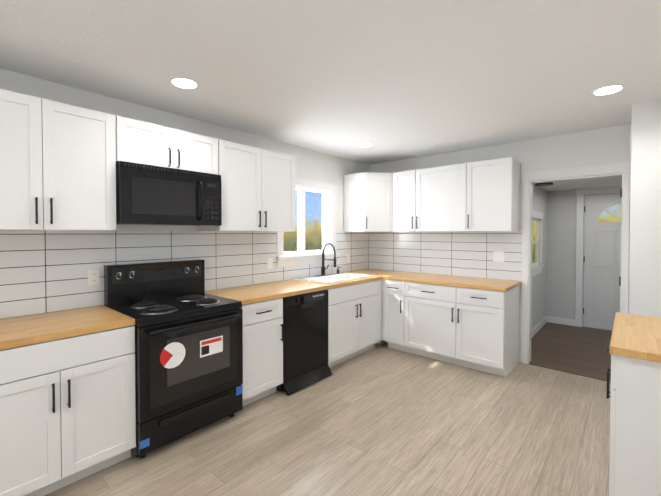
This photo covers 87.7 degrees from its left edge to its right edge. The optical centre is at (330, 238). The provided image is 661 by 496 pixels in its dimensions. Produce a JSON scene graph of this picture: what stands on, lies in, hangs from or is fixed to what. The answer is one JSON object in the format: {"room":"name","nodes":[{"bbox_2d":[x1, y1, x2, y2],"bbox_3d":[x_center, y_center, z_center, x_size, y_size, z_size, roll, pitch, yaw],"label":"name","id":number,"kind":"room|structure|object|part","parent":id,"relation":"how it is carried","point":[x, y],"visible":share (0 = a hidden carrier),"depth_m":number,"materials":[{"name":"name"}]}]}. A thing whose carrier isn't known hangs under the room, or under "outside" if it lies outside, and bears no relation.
{"room":"kitchen","nodes":[
{"label":"kitchen","id":0,"kind":"room"},
{"bbox_2d":[0,68,368,230],"bbox_3d":[-1.444,0.162,2.965,0.120,2.480,6.280,1,1,41],"label":"wall","id":1,"kind":"structure","parent":0,"point":[314,165],"depth_m":3.04,"materials":[{"name":"paint"}]},
{"bbox_2d":[0,89,115,230],"bbox_3d":[-1.815,-0.441,2.132,0.380,0.775,0.772,1,1,41],"label":"upper cabinet","id":2,"kind":"object","parent":1,"relation":"attached to","point":[57,166],"visible":1,"depth_m":2.07,"materials":[{"name":"white wood"}]},
{"bbox_3d":[-1.683,-0.164,2.022,0.030,0.155,0.078,1,1,41],"label":"handle","id":3,"kind":"part","parent":2,"relation":"part of","materials":[{"name":"black metal"}]},
{"bbox_2d":[115,116,217,174],"bbox_3d":[-1.310,-0.686,2.708,0.380,0.305,0.762,1,1,41],"label":"upper cabinet","id":4,"kind":"object","parent":1,"relation":"attached to","point":[141,142],"visible":0.83,"depth_m":2.56,"materials":[{"name":"white wood"}]},
{"bbox_2d":[116,161,221,225],"bbox_3d":[-1.283,-0.318,2.692,0.450,0.420,0.758,1,1,41],"label":"microwave","id":5,"kind":"object","parent":4,"relation":"attached to","point":[154,195],"visible":1,"depth_m":2.52,"materials":[{"name":"black metal"}]},
{"bbox_3d":[-1.177,-0.612,2.595,0.030,0.138,0.078,1,1,41],"label":"handle","id":6,"kind":"part","parent":4,"relation":"part of","materials":[{"name":"black metal"}]},
{"bbox_2d":[0,230,368,318],"bbox_3d":[-1.396,0.209,2.923,0.008,0.561,6.040,1,1,41],"label":"wall tiles","id":7,"kind":"structure","parent":1,"relation":"attached to","point":[43,271],"depth_m":2.62,"materials":[{"name":"white tile"}]},
{"bbox_2d":[88,269,99,285],"bbox_3d":[-1.734,0.282,2.523,0.007,0.116,0.072,1,1,41],"label":"electrical outlet","id":8,"kind":"object","parent":7,"relation":"attached to","point":[93,276],"visible":1,"depth_m":2.52,"materials":[{"name":"white plastic"}]},
{"bbox_2d":[267,258,272,268],"bbox_3d":[-0.660,0.267,3.756,0.007,0.116,0.072,1,1,41],"label":"electrical outlet","id":9,"kind":"object","parent":7,"relation":"attached to","point":[269,263],"visible":1,"depth_m":3.75,"materials":[{"name":"white plastic"}]},
{"bbox_2d":[346,254,349,262],"bbox_3d":[0.246,0.271,4.797,0.007,0.116,0.072,1,1,41],"label":"electrical outlet","id":10,"kind":"object","parent":7,"relation":"attached to","point":[347,258],"visible":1,"depth_m":4.79,"materials":[{"name":"white plastic"}]},
{"bbox_2d":[199,139,295,230],"bbox_3d":[-0.768,-0.462,3.334,0.380,0.775,0.880,1,1,41],"label":"upper cabinet","id":11,"kind":"object","parent":1,"relation":"attached to","point":[258,187],"visible":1,"depth_m":3.18,"materials":[{"name":"white wood"}]},
{"bbox_3d":[-0.636,-0.185,3.224,0.030,0.155,0.078,1,1,41],"label":"handle","id":12,"kind":"part","parent":11,"relation":"part of","materials":[{"name":"black metal"}]},
{"bbox_2d":[275,178,339,266],"bbox_3d":[-0.284,-0.202,4.229,0.150,1.025,1.060,1,1,41],"label":"kitchen window","id":13,"kind":"structure","parent":1,"relation":"in","point":[301,256],"depth_m":4.27,"materials":[{"name":"white plastic"}]},
{"bbox_2d":[44,322,611,495],"bbox_3d":[1.092,1.459,2.396,4.720,0.106,8.720,1,1,41],"label":"floor","id":14,"kind":"structure","parent":0,"point":[384,419],"depth_m":2.45,"materials":[{"name":"plastic"}]},
{"bbox_2d":[0,325,135,495],"bbox_3d":[-1.695,0.979,2.074,0.650,0.876,0.758,1,1,41],"label":"base cabinet","id":15,"kind":"object","parent":14,"relation":"on","point":[68,411],"visible":1,"depth_m":1.90,"materials":[{"name":"white wood"}]},
{"bbox_3d":[-1.461,0.848,1.868,0.030,0.155,0.078,1,1,41],"label":"handle","id":16,"kind":"part","parent":15,"relation":"part of","materials":[{"name":"black metal"}]},
{"bbox_2d":[104,259,242,457],"bbox_3d":[-1.164,0.801,2.617,0.713,1.215,0.762,1,1,41],"label":"range","id":17,"kind":"object","parent":14,"relation":"on","point":[188,352],"visible":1,"depth_m":2.46,"materials":[{"name":"black metal"}]},
{"bbox_2d":[242,298,282,405],"bbox_3d":[-0.795,0.962,3.107,0.650,0.876,0.455,1,1,41],"label":"base cabinet","id":18,"kind":"object","parent":14,"relation":"on","point":[262,349],"visible":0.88,"depth_m":2.92,"materials":[{"name":"white wood"}]},
{"bbox_3d":[-0.520,0.759,2.946,0.030,0.298,0.278,1,1,41],"label":"handle","id":19,"kind":"part","parent":18,"relation":"part of","materials":[{"name":"black metal"}]},
{"bbox_2d":[276,290,332,395],"bbox_3d":[-0.420,0.955,3.487,0.655,0.868,0.604,1,1,41],"label":"dishwasher","id":20,"kind":"object","parent":14,"relation":"on","point":[305,340],"visible":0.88,"depth_m":3.28,"materials":[{"name":"black metal"}]},
{"bbox_2d":[327,280,380,367],"bbox_3d":[0.082,0.945,4.113,0.650,0.876,0.994,1,1,41],"label":"base cabinet","id":21,"kind":"object","parent":14,"relation":"on","point":[354,320],"visible":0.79,"depth_m":3.88,"materials":[{"name":"white wood"}]},
{"bbox_2d":[205,243,381,304],"bbox_3d":[-0.274,0.363,3.721,0.635,0.613,2.078,1,1,41],"label":"countertop","id":22,"kind":"structure","parent":21,"relation":"on","point":[250,294],"depth_m":3.46,"materials":[{"name":"brown wood"}]},
{"bbox_2d":[316,243,336,276],"bbox_3d":[-0.021,0.251,4.193,0.245,0.405,0.250,1,1,41],"label":"faucet","id":23,"kind":"object","parent":22,"relation":"on","point":[323,268],"depth_m":4.23,"materials":[{"name":"black metal"}]},
{"bbox_2d":[295,272,374,283],"bbox_3d":[0.068,0.559,4.121,0.524,0.208,0.864,1,1,41],"label":"sink","id":24,"kind":"object","parent":22,"relation":"in","point":[333,278],"depth_m":4.21,"materials":[{"name":"white ceramic"}]},
{"bbox_3d":[0.316,0.814,3.907,0.030,0.155,0.078,1,1,41],"label":"handle","id":25,"kind":"part","parent":21,"relation":"part of","materials":[{"name":"black metal"}]},
{"bbox_2d":[375,279,385,344],"bbox_3d":[0.618,0.934,4.740,0.654,0.876,0.654,1,1,41],"label":"base cabinet","id":26,"kind":"object","parent":14,"relation":"on","point":[382,341],"visible":0.07,"depth_m":4.33,"materials":[{"name":"white wood"}]},
{"bbox_2d":[345,269,521,291],"bbox_3d":[1.152,0.484,4.280,2.055,0.038,0.635,1,1,41],"label":"countertop","id":27,"kind":"structure","parent":26,"relation":"on","point":[477,283],"depth_m":3.99,"materials":[{"name":"brown wood"}]},
{"bbox_2d":[384,279,407,351],"bbox_3d":[0.965,0.940,4.427,0.280,0.876,0.650,1,1,41],"label":"base cabinet","id":28,"kind":"object","parent":14,"relation":"on","point":[394,314],"visible":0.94,"depth_m":4.21,"materials":[{"name":"white wood"}]},
{"bbox_2d":[404,282,458,364],"bbox_3d":[1.306,0.945,4.130,0.625,0.876,0.650,1,1,41],"label":"base cabinet","id":29,"kind":"object","parent":14,"relation":"on","point":[429,320],"visible":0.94,"depth_m":3.90,"materials":[{"name":"white wood"}]},
{"bbox_3d":[1.181,0.744,3.824,0.363,0.298,0.030,1,1,41],"label":"handle","id":30,"kind":"part","parent":29,"relation":"part of","materials":[{"name":"black metal"}]},
{"bbox_2d":[456,286,518,376],"bbox_3d":[1.721,0.951,3.769,0.475,0.876,0.650,1,1,41],"label":"base cabinet","id":31,"kind":"object","parent":14,"relation":"on","point":[487,330],"visible":1,"depth_m":3.56,"materials":[{"name":"white wood"}]},
{"bbox_3d":[1.468,0.748,3.575,0.288,0.298,0.030,1,1,41],"label":"handle","id":32,"kind":"part","parent":31,"relation":"part of","materials":[{"name":"black metal"}]},
{"bbox_2d":[606,343,660,495],"bbox_3d":[1.873,0.984,1.807,0.660,0.876,0.910,1,1,41],"label":"base cabinet","id":33,"kind":"object","parent":14,"relation":"on","point":[634,396],"visible":0.83,"depth_m":1.60,"materials":[{"name":"white wood"}]},
{"bbox_3d":[1.635,0.774,2.011,0.030,0.298,0.155,1,1,41],"label":"handle","id":34,"kind":"part","parent":33,"relation":"part of","materials":[{"name":"black metal"}]},
{"bbox_2d":[609,312,660,362],"bbox_3d":[1.874,0.526,1.782,0.635,0.038,0.935,1,1,41],"label":"countertop","id":35,"kind":"structure","parent":33,"relation":"on","point":[635,336],"depth_m":1.77,"materials":[{"name":"brown wood"}]},
{"bbox_2d":[0,0,660,164],"bbox_3d":[-0.060,-1.107,1.738,3.790,0.100,6.280,1,1,41],"label":"ceiling","id":36,"kind":"structure","parent":0,"point":[392,80],"depth_m":2.07,"materials":[{"name":"white paint"}]},
{"bbox_2d":[169,77,198,88],"bbox_3d":[-0.999,-1.066,2.358,0.190,0.008,0.190,1,1,41],"label":"recessed light","id":37,"kind":"object","parent":36,"relation":"in","point":[183,82],"visible":1,"depth_m":2.34,"materials":[{"name":"paint"}]},
{"bbox_2d":[357,143,372,146],"bbox_3d":[0.403,-1.094,4.013,0.190,0.008,0.190,1,1,41],"label":"recessed light","id":38,"kind":"object","parent":36,"relation":"in","point":[365,145],"visible":1,"depth_m":4.02,"materials":[{"name":"paint"}]},
{"bbox_2d":[591,84,624,95],"bbox_3d":[1.991,-1.068,2.472,0.190,0.008,0.190,1,1,41],"label":"recessed light","id":39,"kind":"object","parent":36,"relation":"in","point":[608,89],"visible":1,"depth_m":2.47,"materials":[{"name":"paint"}]},
{"bbox_2d":[369,124,630,361],"bbox_3d":[1.744,0.140,4.272,2.970,2.480,0.120,1,1,41],"label":"wall","id":40,"kind":"structure","parent":0,"point":[607,145],"depth_m":3.68,"materials":[{"name":"paint"}]},
{"bbox_2d":[344,172,392,231],"bbox_3d":[0.614,-0.486,4.745,0.610,0.775,0.616,1,1,41],"label":"upper cabinet","id":41,"kind":"object","parent":40,"relation":"attached to","point":[368,202],"visible":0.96,"depth_m":4.52,"materials":[{"name":"white wood"}]},
{"bbox_2d":[393,170,415,231],"bbox_3d":[1.044,-0.482,4.526,0.323,0.775,0.380,1,1,41],"label":"upper cabinet","id":42,"kind":"object","parent":40,"relation":"attached to","point":[404,201],"visible":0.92,"depth_m":4.41,"materials":[{"name":"white wood"}]},
{"bbox_2d":[416,163,466,231],"bbox_3d":[1.402,-0.477,4.215,0.625,0.775,0.380,1,1,41],"label":"upper cabinet","id":43,"kind":"object","parent":40,"relation":"attached to","point":[441,198],"visible":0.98,"depth_m":4.08,"materials":[{"name":"white wood"}]},
{"bbox_2d":[369,231,521,280],"bbox_3d":[1.365,0.182,4.518,2.060,0.561,0.008,1,1,41],"label":"wall tile","id":44,"kind":"structure","parent":40,"relation":"attached to","point":[467,254],"depth_m":4.38,"materials":[{"name":"white tile"}]},
{"bbox_2d":[493,251,503,261],"bbox_3d":[1.950,0.205,3.997,0.124,0.116,0.009,1,1,41],"label":"light switch","id":45,"kind":"object","parent":44,"relation":"attached to","point":[498,256],"visible":1,"depth_m":4.00,"materials":[{"name":"white plastic"}]},
{"bbox_2d":[466,157,519,231],"bbox_3d":[1.815,-0.470,3.856,0.470,0.775,0.380,1,1,41],"label":"upper cabinet","id":46,"kind":"object","parent":40,"relation":"attached to","point":[493,196],"visible":1,"depth_m":3.73,"materials":[{"name":"white wood"}]},
{"bbox_2d":[521,161,630,363],"bbox_3d":[2.511,0.329,3.593,0.913,2.125,0.142,1,1,41],"label":"trim","id":47,"kind":"structure","parent":40,"relation":"attached to","point":[600,170],"depth_m":3.66,"materials":[{"name":"paint"}]},
{"bbox_2d":[532,184,546,328],"bbox_3d":[2.825,0.304,4.899,0.120,2.130,2.240,1,1,41],"label":"wall","id":48,"kind":"structure","parent":0,"point":[539,281],"depth_m":5.23,"materials":[{"name":"paint"}]},
{"bbox_2d":[532,218,538,266],"bbox_3d":[2.892,0.049,4.942,0.060,0.680,0.680,1,1,41],"label":"window","id":49,"kind":"structure","parent":48,"relation":"in","point":[535,249],"depth_m":5.14,"materials":[{"name":"glass"}]},
{"bbox_2d":[534,176,621,190],"bbox_3d":[3.756,-0.787,4.069,2.590,0.080,2.240,1,1,41],"label":"ceiling","id":50,"kind":"structure","parent":0,"point":[590,183],"depth_m":4.80,"materials":[{"name":"white paint"}]},
{"bbox_2d":[535,182,553,185],"bbox_3d":[2.743,-0.723,4.422,0.210,0.060,0.210,1,1,41],"label":"ceiling light","id":51,"kind":"object","parent":50,"relation":"attached to","point":[544,184],"visible":0.46,"depth_m":4.38,"materials":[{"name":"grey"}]},
{"bbox_2d":[546,189,612,326],"bbox_3d":[4.452,0.304,4.887,2.350,2.130,0.120,1,1,41],"label":"wall","id":52,"kind":"structure","parent":0,"point":[561,255],"depth_m":5.48,"materials":[{"name":"paint"}]},
{"bbox_2d":[531,186,621,338],"bbox_3d":[3.716,0.320,4.043,2.350,2.128,2.120,1,1,41],"label":"trim","id":53,"kind":"structure","parent":52,"relation":"attached to","point":[537,269],"depth_m":5.30,"materials":[{"name":"paint"}]},
{"bbox_2d":[583,193,621,330],"bbox_3d":[4.251,0.346,5.019,0.907,2.030,0.094,1,1,41],"label":"entry door","id":54,"kind":"structure","parent":52,"relation":"in","point":[602,256],"depth_m":5.17,"materials":[{"name":"paint"}]},
{"bbox_2d":[629,99,660,316],"bbox_3d":[2.918,0.165,2.826,0.700,2.480,0.760,1,1,41],"label":"wall","id":55,"kind":"structure","parent":0,"point":[645,252],"depth_m":2.70,"materials":[{"name":"paint"}]},
{"label":"outside","id":56,"kind":"structure","parent":0,"visible":0},
{"bbox_2d":[283,190,321,251],"bbox_3d":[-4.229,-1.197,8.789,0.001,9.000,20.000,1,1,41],"label":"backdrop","id":57,"kind":"structure","parent":56,"point":[311,220],"depth_m":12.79,"materials":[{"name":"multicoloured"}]},
{"bbox_3d":[-2.194,0.989,1.501,0.650,0.876,0.762,1,1,41],"label":"base cabinet","id":58,"kind":"object","parent":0,"visible":0},
{"bbox_2d":[0,305,134,349],"bbox_3d":[-1.969,0.526,1.778,0.635,0.038,1.551,1,1,41],"label":"countertop","id":59,"kind":"structure","parent":58,"relation":"on","point":[29,329],"depth_m":2.03,"materials":[{"name":"brown wood"}]}
]}

